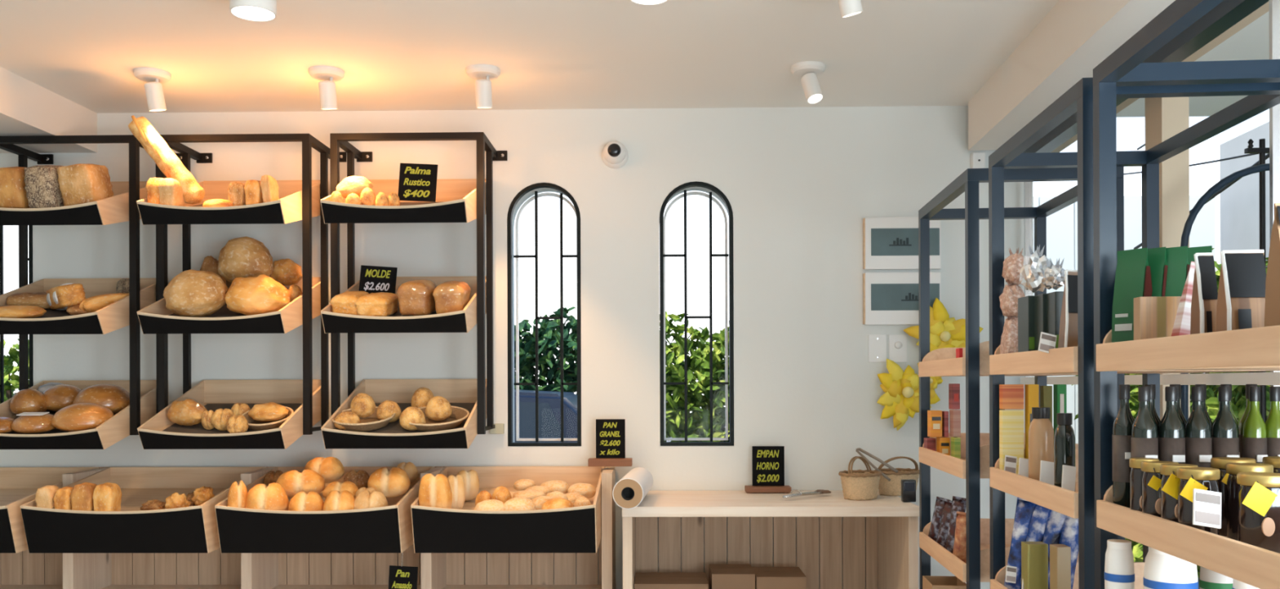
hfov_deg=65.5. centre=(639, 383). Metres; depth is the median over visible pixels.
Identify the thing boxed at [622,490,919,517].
countertop
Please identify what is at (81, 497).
loaf
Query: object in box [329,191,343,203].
bun
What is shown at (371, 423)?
bread basket
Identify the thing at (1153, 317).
packet
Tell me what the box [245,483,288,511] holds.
roll
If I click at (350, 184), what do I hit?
round loaf
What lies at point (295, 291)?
loaf
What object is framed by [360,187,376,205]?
bun
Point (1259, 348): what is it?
rack
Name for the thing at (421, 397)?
bun
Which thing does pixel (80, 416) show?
round loaf
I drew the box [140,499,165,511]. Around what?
bread chunk
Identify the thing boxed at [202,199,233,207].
loaf
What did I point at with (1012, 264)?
snack bag
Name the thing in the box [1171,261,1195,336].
snack packet
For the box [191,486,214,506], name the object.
bread chunk
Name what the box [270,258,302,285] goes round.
round loaf
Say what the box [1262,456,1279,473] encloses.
jar
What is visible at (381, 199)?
bun
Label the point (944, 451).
print
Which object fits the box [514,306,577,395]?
hedge
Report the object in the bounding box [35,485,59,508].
loaf
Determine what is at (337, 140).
rack
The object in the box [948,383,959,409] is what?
carton
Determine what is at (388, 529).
bin
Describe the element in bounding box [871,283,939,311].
print
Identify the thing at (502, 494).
bread
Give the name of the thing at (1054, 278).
bag
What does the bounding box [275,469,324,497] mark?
roll
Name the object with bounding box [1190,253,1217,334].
pouch
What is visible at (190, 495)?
bread chunk
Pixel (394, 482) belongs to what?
roll
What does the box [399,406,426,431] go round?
bun
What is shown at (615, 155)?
security camera
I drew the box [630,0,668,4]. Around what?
recessed light
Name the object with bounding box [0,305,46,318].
loaf
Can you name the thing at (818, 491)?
tongs
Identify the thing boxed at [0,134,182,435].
rack
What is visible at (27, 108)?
beam
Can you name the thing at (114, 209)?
tray
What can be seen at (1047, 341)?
price card
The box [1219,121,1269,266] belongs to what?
window
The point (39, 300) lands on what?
loaf
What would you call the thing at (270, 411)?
bread roll
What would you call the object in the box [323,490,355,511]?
roll
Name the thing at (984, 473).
shelf
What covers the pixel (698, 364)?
hedge
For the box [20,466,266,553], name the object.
bin
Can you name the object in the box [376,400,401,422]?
bun
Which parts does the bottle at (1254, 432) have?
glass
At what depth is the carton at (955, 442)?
3.78 m
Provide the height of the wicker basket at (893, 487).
0.184 m
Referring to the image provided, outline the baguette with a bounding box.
[128,115,204,204]
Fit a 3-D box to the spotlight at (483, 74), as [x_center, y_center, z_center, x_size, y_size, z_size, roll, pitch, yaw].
[-0.689,-1.297,4.373,0.150,0.168,0.150,0,0,1]
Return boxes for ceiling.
[0,0,1269,117]
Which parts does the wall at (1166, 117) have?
eave post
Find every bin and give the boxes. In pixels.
[0,467,98,553]
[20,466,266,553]
[214,466,435,553]
[410,466,604,553]
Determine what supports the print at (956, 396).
attached to the carton at (953, 388)
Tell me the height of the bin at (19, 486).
0.324 m
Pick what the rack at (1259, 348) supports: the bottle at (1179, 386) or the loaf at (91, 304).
the bottle at (1179, 386)
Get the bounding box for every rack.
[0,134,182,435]
[156,133,346,435]
[329,132,507,434]
[918,166,1124,588]
[988,77,1279,588]
[1093,0,1279,588]
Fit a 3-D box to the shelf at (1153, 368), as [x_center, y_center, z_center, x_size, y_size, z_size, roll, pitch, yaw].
[1.220,-0.036,1.798,0.488,0.014,0.714,0,0,4]
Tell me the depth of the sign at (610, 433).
4.86 m
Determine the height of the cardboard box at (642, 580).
0.136 m
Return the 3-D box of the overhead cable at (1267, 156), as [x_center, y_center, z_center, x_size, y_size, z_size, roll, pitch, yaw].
[2.999,-0.993,5.245,0.018,0.282,2.218,0,0,8]
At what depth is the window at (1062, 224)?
8.83 m
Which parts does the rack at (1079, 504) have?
post, rail, panel, rail, rail, panel, panel, post, post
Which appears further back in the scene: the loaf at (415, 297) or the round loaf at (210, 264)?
the round loaf at (210, 264)
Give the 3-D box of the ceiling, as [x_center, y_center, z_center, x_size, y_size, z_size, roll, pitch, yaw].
[-0.786,-1.440,1.035,7.600,0.120,8.440,0,0,1]
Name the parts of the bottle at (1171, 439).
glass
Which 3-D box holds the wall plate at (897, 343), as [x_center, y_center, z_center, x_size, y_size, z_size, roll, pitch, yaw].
[1.288,-0.176,4.966,0.089,0.138,0.019,0,0,1]
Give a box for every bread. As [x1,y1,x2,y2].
[474,499,503,511]
[475,490,491,506]
[491,486,511,504]
[502,497,536,511]
[513,479,536,491]
[513,489,546,500]
[524,486,551,494]
[531,496,554,510]
[540,480,569,493]
[542,497,573,510]
[546,491,568,500]
[564,493,585,504]
[567,483,595,498]
[573,497,591,506]
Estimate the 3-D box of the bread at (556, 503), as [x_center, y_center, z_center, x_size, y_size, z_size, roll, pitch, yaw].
[-0.357,0.549,4.331,0.138,0.106,0.108,0,0,10]
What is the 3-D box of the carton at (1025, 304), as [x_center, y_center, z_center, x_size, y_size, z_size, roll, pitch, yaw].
[1.061,-0.141,2.720,0.028,0.193,0.081,0,0,1]
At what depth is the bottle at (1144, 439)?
2.05 m
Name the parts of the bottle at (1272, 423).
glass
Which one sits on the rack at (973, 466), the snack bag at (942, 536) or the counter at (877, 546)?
the snack bag at (942, 536)
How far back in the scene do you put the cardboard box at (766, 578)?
4.59 m
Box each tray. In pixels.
[0,181,147,225]
[0,278,168,334]
[0,380,156,449]
[136,180,320,225]
[136,277,320,334]
[137,379,320,449]
[320,178,486,223]
[320,276,486,333]
[320,378,486,448]
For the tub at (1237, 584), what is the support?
on the rack at (1259, 348)
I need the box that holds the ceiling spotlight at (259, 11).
[229,0,276,22]
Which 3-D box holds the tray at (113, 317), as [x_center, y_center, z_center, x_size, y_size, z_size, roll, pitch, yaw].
[-2.705,-0.375,4.708,0.638,0.312,0.635,0,0,1]
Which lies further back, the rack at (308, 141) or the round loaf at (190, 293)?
the rack at (308, 141)
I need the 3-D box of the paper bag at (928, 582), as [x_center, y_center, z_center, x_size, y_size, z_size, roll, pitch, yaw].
[1.122,0.850,3.660,0.129,0.251,0.180,0,0,5]
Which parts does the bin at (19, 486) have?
panel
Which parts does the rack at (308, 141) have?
post, post, wall plate, post, post, wall plate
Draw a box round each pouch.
[1057,269,1077,348]
[1111,248,1152,342]
[1147,247,1168,297]
[1164,245,1189,296]
[1187,245,1212,267]
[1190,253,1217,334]
[1216,249,1266,332]
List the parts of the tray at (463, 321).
panel, panel, panel, panel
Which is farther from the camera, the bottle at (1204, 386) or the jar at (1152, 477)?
the bottle at (1204, 386)
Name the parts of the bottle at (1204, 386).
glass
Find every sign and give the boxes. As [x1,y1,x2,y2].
[358,265,397,293]
[388,553,417,588]
[398,163,437,202]
[587,419,632,466]
[744,446,791,493]
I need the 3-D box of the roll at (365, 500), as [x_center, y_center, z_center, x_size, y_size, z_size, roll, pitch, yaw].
[-1.177,0.534,4.350,0.146,0.140,0.114,0,0,-2]
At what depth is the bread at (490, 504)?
4.30 m
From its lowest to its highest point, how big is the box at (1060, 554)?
0.208 m
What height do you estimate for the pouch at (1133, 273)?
0.239 m
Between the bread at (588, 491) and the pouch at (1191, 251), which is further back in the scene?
the bread at (588, 491)
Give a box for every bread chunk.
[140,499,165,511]
[164,493,191,509]
[186,492,195,506]
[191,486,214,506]
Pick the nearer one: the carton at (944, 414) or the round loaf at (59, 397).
the carton at (944, 414)
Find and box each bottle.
[1028,407,1053,480]
[1053,413,1075,492]
[1111,384,1134,508]
[1130,386,1158,469]
[1144,384,1160,437]
[1158,386,1185,464]
[1169,384,1186,426]
[1184,386,1212,468]
[1195,384,1213,430]
[1211,386,1239,468]
[1220,384,1239,457]
[1239,384,1257,457]
[1242,386,1267,463]
[1264,386,1279,457]
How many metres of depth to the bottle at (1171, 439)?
2.05 m
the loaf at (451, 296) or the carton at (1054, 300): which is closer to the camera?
the carton at (1054, 300)
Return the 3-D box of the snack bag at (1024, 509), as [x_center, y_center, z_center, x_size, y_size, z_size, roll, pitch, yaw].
[1.117,0.486,2.934,0.071,0.308,0.076,0,0,-6]
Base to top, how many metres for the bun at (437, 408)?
0.115 m
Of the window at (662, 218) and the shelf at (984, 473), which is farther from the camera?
the window at (662, 218)
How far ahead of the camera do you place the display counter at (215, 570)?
4.99 m
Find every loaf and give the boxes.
[0,166,30,208]
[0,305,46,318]
[0,417,14,433]
[6,292,49,309]
[9,389,47,416]
[11,412,54,434]
[24,164,64,208]
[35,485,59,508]
[42,384,81,412]
[46,283,85,310]
[51,403,114,432]
[53,486,73,510]
[57,163,113,206]
[66,304,88,315]
[70,482,97,511]
[72,384,129,413]
[79,293,128,313]
[92,482,121,511]
[115,278,128,293]
[145,177,163,204]
[157,177,185,206]
[163,269,228,317]
[200,255,226,284]
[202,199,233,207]
[217,236,273,283]
[224,274,290,315]
[227,182,245,206]
[244,179,262,204]
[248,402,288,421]
[260,174,279,203]
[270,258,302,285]
[288,284,302,302]
[329,291,368,315]
[336,175,373,198]
[354,292,398,316]
[396,280,436,315]
[432,280,471,314]
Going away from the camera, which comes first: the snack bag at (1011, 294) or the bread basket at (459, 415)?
the snack bag at (1011, 294)
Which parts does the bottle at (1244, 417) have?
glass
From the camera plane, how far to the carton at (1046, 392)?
2.96 m
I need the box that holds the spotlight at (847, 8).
[837,0,862,17]
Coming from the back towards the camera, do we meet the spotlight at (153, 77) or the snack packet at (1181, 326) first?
the spotlight at (153, 77)
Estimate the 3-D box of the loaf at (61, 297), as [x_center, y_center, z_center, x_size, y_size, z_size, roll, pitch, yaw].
[-2.677,-0.406,4.644,0.125,0.115,0.330,0,0,-40]
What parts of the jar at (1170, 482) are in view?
glass, gold lid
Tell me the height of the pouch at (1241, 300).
0.185 m
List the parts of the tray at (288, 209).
panel, panel, panel, panel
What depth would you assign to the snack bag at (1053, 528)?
2.87 m
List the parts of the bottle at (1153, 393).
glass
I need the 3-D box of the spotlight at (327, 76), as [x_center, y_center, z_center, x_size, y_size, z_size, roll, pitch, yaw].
[-1.380,-1.294,4.386,0.150,0.168,0.150,0,0,1]
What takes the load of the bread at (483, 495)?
in the bin at (575, 530)
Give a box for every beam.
[0,66,97,153]
[968,0,1175,151]
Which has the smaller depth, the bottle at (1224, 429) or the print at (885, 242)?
the bottle at (1224, 429)
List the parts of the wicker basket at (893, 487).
handle, handle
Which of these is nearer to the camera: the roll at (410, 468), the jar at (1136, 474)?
the jar at (1136, 474)
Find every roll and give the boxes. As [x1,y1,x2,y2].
[227,480,247,508]
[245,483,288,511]
[263,471,283,487]
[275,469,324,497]
[288,491,324,511]
[304,457,344,484]
[322,481,358,498]
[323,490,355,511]
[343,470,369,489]
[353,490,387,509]
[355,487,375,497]
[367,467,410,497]
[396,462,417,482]
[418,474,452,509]
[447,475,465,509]
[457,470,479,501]
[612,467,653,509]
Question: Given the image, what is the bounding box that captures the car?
[514,390,577,442]
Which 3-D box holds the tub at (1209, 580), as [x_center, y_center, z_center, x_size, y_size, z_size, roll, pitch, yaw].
[1.196,0.488,2.058,0.069,0.295,0.070,0,0,1]
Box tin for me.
[1021,542,1048,588]
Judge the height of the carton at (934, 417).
0.102 m
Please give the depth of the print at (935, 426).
3.84 m
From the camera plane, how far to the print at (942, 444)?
3.84 m
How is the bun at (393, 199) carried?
in the tray at (455, 202)
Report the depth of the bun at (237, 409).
4.61 m
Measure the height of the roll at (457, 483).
0.167 m
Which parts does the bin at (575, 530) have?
panel, panel, panel, panel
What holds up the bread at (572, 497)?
in the bin at (575, 530)
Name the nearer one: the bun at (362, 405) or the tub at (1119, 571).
the tub at (1119, 571)
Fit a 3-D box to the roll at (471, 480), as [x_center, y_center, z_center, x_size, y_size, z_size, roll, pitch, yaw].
[-0.813,0.479,4.686,0.114,0.146,0.094,0,0,-14]
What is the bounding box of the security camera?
[601,141,628,168]
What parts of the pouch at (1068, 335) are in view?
dark panel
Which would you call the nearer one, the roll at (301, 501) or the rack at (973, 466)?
the rack at (973, 466)
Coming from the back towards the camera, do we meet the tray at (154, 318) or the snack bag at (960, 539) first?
the tray at (154, 318)
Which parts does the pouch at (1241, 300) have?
dark panel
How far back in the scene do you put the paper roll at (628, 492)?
4.25 m
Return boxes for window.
[0,225,33,404]
[506,182,581,446]
[659,181,733,446]
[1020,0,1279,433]
[1033,195,1215,444]
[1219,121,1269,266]
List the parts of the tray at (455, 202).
panel, panel, panel, panel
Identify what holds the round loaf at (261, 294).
in the tray at (154, 318)
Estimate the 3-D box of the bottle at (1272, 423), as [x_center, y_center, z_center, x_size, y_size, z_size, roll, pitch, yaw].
[1.315,0.150,2.058,0.044,0.289,0.049,0,0,1]
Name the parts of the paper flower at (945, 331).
flower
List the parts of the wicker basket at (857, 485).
handle, handle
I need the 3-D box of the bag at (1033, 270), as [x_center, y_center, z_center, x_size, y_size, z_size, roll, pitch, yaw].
[1.067,-0.310,2.682,0.080,0.130,0.088,0,0,1]
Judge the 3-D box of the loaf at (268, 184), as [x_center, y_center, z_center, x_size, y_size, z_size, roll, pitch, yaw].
[-1.671,-0.865,4.499,0.054,0.152,0.107,0,0,1]
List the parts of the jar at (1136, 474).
glass, gold lid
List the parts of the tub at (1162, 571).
lid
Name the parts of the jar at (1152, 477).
glass, gold lid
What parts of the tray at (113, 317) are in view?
panel, panel, panel, panel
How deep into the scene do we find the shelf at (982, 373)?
3.30 m
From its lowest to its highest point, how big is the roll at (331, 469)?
0.127 m
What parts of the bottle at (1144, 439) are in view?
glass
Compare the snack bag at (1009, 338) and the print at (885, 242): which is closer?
the snack bag at (1009, 338)
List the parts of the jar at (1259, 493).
gold lid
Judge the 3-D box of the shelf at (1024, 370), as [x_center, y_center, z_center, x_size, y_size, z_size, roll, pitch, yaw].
[1.286,-0.036,2.647,0.488,0.014,0.714,0,0,4]
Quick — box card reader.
[901,480,915,502]
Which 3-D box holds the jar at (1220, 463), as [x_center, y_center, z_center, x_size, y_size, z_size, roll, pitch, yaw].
[1.159,0.221,1.946,0.081,0.149,0.082,0,0,1]
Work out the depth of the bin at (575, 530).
4.30 m
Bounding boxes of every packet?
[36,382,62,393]
[1133,296,1181,340]
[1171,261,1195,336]
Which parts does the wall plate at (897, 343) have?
knob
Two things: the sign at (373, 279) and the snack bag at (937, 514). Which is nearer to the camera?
the snack bag at (937, 514)
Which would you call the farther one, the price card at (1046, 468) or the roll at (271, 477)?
the roll at (271, 477)
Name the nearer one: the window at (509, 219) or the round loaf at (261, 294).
the round loaf at (261, 294)
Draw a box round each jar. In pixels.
[1128,457,1159,511]
[1141,461,1177,517]
[1160,463,1198,523]
[1176,466,1220,535]
[1210,457,1256,536]
[1226,462,1273,541]
[1236,472,1279,554]
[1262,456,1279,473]
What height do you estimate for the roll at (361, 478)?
0.105 m
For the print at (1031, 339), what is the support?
attached to the carton at (1025, 304)
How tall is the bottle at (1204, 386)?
0.294 m
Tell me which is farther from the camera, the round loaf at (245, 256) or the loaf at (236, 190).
the round loaf at (245, 256)
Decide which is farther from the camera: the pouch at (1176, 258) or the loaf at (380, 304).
the loaf at (380, 304)
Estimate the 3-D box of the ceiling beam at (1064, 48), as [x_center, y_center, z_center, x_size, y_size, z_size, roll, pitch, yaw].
[1.664,-1.281,0.884,0.710,0.260,8.020,0,0,4]
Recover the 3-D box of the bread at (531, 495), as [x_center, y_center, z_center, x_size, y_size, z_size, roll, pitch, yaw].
[-0.504,0.512,4.541,0.145,0.054,0.114,0,0,17]
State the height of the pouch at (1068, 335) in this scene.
0.242 m
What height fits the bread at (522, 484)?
0.062 m
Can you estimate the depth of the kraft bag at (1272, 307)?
1.57 m
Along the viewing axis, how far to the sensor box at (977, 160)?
4.92 m
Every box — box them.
[634,573,708,588]
[709,564,755,588]
[751,567,806,588]
[969,152,985,168]
[1049,544,1071,588]
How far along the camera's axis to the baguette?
4.45 m
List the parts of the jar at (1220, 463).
glass, gold lid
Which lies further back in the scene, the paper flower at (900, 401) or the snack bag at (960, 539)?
the paper flower at (900, 401)
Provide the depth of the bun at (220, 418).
4.47 m
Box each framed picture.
[862,217,941,270]
[862,272,941,324]
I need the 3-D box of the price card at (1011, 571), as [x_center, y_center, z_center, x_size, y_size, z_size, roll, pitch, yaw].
[1.083,0.557,2.906,0.036,0.051,0.016,0,0,1]
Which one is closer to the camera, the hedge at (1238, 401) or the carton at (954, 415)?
the carton at (954, 415)
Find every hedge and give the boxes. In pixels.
[4,338,29,401]
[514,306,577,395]
[659,311,729,442]
[1071,248,1270,578]
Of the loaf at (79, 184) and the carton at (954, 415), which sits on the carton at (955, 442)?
the carton at (954, 415)
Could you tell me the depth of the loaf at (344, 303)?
4.43 m
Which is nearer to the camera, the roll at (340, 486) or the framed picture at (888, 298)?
the roll at (340, 486)
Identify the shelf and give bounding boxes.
[960,458,989,479]
[961,370,1078,376]
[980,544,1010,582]
[1020,365,1279,374]
[1075,482,1078,493]
[1151,366,1279,370]
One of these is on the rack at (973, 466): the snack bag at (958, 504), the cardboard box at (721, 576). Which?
the snack bag at (958, 504)
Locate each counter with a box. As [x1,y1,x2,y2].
[0,466,615,588]
[622,490,919,588]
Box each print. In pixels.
[871,227,939,256]
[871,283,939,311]
[932,417,941,421]
[933,423,940,429]
[941,443,949,446]
[942,448,948,453]
[954,394,958,401]
[1029,337,1034,349]
[1055,334,1058,347]
[1060,394,1063,413]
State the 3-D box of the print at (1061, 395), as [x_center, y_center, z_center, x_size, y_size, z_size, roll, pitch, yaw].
[1.254,0.133,2.957,0.011,0.206,0.002,0,0,1]
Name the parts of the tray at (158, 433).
panel, panel, panel, panel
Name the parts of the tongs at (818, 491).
arm, arm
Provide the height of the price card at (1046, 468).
0.068 m
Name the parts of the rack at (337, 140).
post, post, wall plate, post, post, foot plate, wall plate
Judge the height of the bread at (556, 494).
0.093 m
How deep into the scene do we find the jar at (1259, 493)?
1.65 m
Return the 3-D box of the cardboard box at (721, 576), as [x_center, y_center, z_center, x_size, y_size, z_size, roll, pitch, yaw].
[0.436,0.970,4.738,0.201,0.174,0.252,0,0,1]
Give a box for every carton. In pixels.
[924,438,935,451]
[927,410,942,437]
[936,437,950,456]
[942,411,948,437]
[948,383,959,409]
[949,409,960,437]
[951,437,960,459]
[955,348,962,358]
[999,384,1023,409]
[999,409,1023,474]
[1017,295,1034,352]
[1024,384,1039,459]
[1034,293,1046,351]
[1040,386,1052,423]
[1046,291,1063,348]
[1053,384,1066,436]
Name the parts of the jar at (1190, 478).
gold lid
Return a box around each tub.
[1104,539,1134,588]
[1142,546,1198,588]
[1199,566,1233,588]
[1231,579,1259,588]
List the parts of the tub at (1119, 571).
lid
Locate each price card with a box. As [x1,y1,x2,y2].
[1004,455,1017,473]
[1004,565,1017,583]
[1017,457,1028,477]
[1038,332,1057,353]
[1039,460,1053,485]
[1061,465,1075,491]
[1192,488,1221,528]
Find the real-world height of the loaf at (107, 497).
0.177 m
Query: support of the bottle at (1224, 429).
on the rack at (1259, 348)
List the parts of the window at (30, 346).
frame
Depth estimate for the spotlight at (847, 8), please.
3.28 m
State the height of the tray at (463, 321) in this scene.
0.312 m
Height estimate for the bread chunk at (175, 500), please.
0.113 m
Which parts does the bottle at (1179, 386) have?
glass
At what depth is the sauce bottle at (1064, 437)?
2.48 m
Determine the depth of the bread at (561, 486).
4.65 m
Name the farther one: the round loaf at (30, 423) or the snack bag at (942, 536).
the round loaf at (30, 423)
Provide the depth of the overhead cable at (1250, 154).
5.04 m
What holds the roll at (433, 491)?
in the bin at (575, 530)
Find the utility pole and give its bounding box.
[1244,138,1269,422]
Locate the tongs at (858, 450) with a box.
[855,448,897,481]
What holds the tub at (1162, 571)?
on the rack at (1259, 348)
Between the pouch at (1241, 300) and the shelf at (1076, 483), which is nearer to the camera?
the pouch at (1241, 300)
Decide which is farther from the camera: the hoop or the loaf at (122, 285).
the loaf at (122, 285)
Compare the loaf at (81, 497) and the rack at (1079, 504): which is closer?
the rack at (1079, 504)
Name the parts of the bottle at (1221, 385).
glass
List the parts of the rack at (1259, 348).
post, panel, panel, rail, rail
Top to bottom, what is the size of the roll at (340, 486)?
0.092 m
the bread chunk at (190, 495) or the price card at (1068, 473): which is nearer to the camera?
the price card at (1068, 473)
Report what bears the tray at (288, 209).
attached to the rack at (308, 141)
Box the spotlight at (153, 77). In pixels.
[133,67,171,111]
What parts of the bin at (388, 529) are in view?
panel, panel, panel, panel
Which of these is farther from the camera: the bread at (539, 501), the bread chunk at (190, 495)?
the bread chunk at (190, 495)
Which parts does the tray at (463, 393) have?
panel, panel, panel, panel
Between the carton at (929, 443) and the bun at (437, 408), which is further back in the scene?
the bun at (437, 408)
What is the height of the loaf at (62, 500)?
0.158 m
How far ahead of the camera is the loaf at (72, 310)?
4.53 m
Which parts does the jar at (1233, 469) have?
glass, gold lid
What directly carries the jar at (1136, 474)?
on the rack at (1259, 348)
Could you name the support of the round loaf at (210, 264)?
in the tray at (154, 318)
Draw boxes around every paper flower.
[877,358,940,431]
[903,297,982,351]
[917,363,942,398]
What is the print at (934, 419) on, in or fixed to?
on the carton at (934, 417)
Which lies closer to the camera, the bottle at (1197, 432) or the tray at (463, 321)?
the bottle at (1197, 432)
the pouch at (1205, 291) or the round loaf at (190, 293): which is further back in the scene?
the round loaf at (190, 293)
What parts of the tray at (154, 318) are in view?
panel, panel, panel, panel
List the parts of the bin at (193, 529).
panel, panel, panel, panel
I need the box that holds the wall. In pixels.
[0,106,1033,588]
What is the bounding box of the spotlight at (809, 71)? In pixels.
[791,61,825,104]
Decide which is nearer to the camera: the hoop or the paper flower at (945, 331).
the hoop
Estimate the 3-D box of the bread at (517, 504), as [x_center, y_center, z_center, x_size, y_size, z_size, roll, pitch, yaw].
[-0.527,0.550,4.345,0.150,0.107,0.111,0,0,16]
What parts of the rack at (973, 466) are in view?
post, rail, rail, rail, panel, panel, post, panel, panel, panel, panel, post, post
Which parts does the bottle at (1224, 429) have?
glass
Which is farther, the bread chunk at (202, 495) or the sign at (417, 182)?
the bread chunk at (202, 495)
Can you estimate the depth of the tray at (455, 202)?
4.40 m
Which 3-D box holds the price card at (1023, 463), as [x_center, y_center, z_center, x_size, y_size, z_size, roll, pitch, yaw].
[1.079,0.241,2.788,0.045,0.066,0.019,0,0,1]
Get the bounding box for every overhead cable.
[1124,153,1258,174]
[1133,153,1269,248]
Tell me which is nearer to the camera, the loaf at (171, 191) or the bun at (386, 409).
the loaf at (171, 191)
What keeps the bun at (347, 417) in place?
in the bread basket at (371, 423)
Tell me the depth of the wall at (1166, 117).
3.80 m
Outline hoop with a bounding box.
[1180,163,1269,421]
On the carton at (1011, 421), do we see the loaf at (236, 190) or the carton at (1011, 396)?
the carton at (1011, 396)
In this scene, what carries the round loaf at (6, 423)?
in the tray at (116, 428)
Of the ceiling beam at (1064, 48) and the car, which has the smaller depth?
the ceiling beam at (1064, 48)
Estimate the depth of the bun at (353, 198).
4.39 m
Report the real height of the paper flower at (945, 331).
0.388 m
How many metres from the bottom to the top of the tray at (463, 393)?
0.312 m
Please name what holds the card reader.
on the counter at (877, 546)
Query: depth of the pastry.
4.53 m
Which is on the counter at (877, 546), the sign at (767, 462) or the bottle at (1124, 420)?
the sign at (767, 462)
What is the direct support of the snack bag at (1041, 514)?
on the rack at (1079, 504)
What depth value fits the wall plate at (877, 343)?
4.97 m
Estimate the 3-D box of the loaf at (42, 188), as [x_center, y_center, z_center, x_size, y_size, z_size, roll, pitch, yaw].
[-2.673,-0.888,4.518,0.141,0.215,0.215,0,0,4]
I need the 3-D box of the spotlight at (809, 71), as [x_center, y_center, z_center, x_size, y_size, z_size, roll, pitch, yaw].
[0.734,-1.302,4.347,0.150,0.168,0.150,0,0,1]
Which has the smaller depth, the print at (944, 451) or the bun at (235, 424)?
the print at (944, 451)
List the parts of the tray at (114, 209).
panel, panel, panel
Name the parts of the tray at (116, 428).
panel, panel, panel, panel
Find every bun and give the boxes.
[201,410,214,430]
[210,408,234,431]
[226,415,248,433]
[231,403,250,416]
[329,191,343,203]
[333,411,360,430]
[345,193,361,204]
[350,393,375,417]
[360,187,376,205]
[375,192,388,205]
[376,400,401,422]
[387,191,399,205]
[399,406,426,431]
[411,387,434,408]
[425,395,452,421]
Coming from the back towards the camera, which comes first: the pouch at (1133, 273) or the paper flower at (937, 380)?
the paper flower at (937, 380)
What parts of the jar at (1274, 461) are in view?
glass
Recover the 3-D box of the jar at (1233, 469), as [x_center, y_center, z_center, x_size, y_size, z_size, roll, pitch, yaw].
[1.126,0.222,1.837,0.075,0.147,0.080,0,0,1]
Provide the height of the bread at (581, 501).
0.090 m
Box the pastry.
[167,399,206,426]
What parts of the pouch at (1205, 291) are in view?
dark panel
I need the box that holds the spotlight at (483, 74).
[466,64,500,108]
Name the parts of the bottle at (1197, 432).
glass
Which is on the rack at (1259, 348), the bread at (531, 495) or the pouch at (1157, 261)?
the pouch at (1157, 261)
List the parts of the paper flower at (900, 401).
flower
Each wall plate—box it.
[868,334,886,362]
[888,334,906,362]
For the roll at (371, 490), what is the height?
0.065 m
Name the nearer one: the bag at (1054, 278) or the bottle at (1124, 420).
the bottle at (1124, 420)
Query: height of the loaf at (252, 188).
0.130 m
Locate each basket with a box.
[241,406,293,431]
[332,406,395,431]
[399,405,469,431]
[838,456,882,500]
[874,456,919,496]
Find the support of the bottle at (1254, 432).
on the rack at (1259, 348)
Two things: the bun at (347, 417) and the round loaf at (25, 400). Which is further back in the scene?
the round loaf at (25, 400)
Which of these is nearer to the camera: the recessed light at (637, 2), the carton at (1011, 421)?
the carton at (1011, 421)
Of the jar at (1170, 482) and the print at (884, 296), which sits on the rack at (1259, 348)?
the jar at (1170, 482)
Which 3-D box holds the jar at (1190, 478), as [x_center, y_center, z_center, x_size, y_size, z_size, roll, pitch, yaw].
[1.008,0.225,1.809,0.085,0.142,0.074,0,0,1]
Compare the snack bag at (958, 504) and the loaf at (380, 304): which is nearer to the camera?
the snack bag at (958, 504)
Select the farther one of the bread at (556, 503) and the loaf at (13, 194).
the loaf at (13, 194)
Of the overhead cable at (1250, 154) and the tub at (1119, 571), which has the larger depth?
the overhead cable at (1250, 154)
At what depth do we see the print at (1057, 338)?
2.56 m
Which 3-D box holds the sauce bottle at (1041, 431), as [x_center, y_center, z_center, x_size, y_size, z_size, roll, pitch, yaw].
[1.096,0.180,2.720,0.066,0.230,0.066,0,0,1]
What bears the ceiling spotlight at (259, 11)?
in the ceiling
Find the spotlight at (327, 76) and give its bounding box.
[308,65,344,109]
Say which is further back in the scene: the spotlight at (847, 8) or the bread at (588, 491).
the bread at (588, 491)
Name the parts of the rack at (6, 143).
post, wall plate, post, post, wall plate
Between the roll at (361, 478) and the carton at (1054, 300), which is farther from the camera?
the roll at (361, 478)
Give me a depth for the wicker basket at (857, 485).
4.55 m
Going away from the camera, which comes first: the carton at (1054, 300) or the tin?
the carton at (1054, 300)
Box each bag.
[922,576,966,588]
[928,497,949,542]
[936,499,951,548]
[945,496,965,554]
[952,511,966,564]
[999,279,1025,316]
[1000,315,1017,354]
[1001,247,1023,284]
[1004,497,1035,588]
[1019,244,1050,293]
[1020,504,1050,588]
[1041,257,1065,289]
[1042,510,1066,588]
[1058,515,1078,588]
[1264,203,1279,326]
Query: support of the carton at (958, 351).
on the rack at (973, 466)
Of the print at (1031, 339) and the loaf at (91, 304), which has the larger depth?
the loaf at (91, 304)
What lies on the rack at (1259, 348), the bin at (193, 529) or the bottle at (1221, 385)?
the bottle at (1221, 385)
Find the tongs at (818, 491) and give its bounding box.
[782,489,831,498]
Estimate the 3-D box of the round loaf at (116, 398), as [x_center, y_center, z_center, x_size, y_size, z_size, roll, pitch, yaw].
[-2.582,0.077,4.786,0.260,0.151,0.235,0,0,-8]

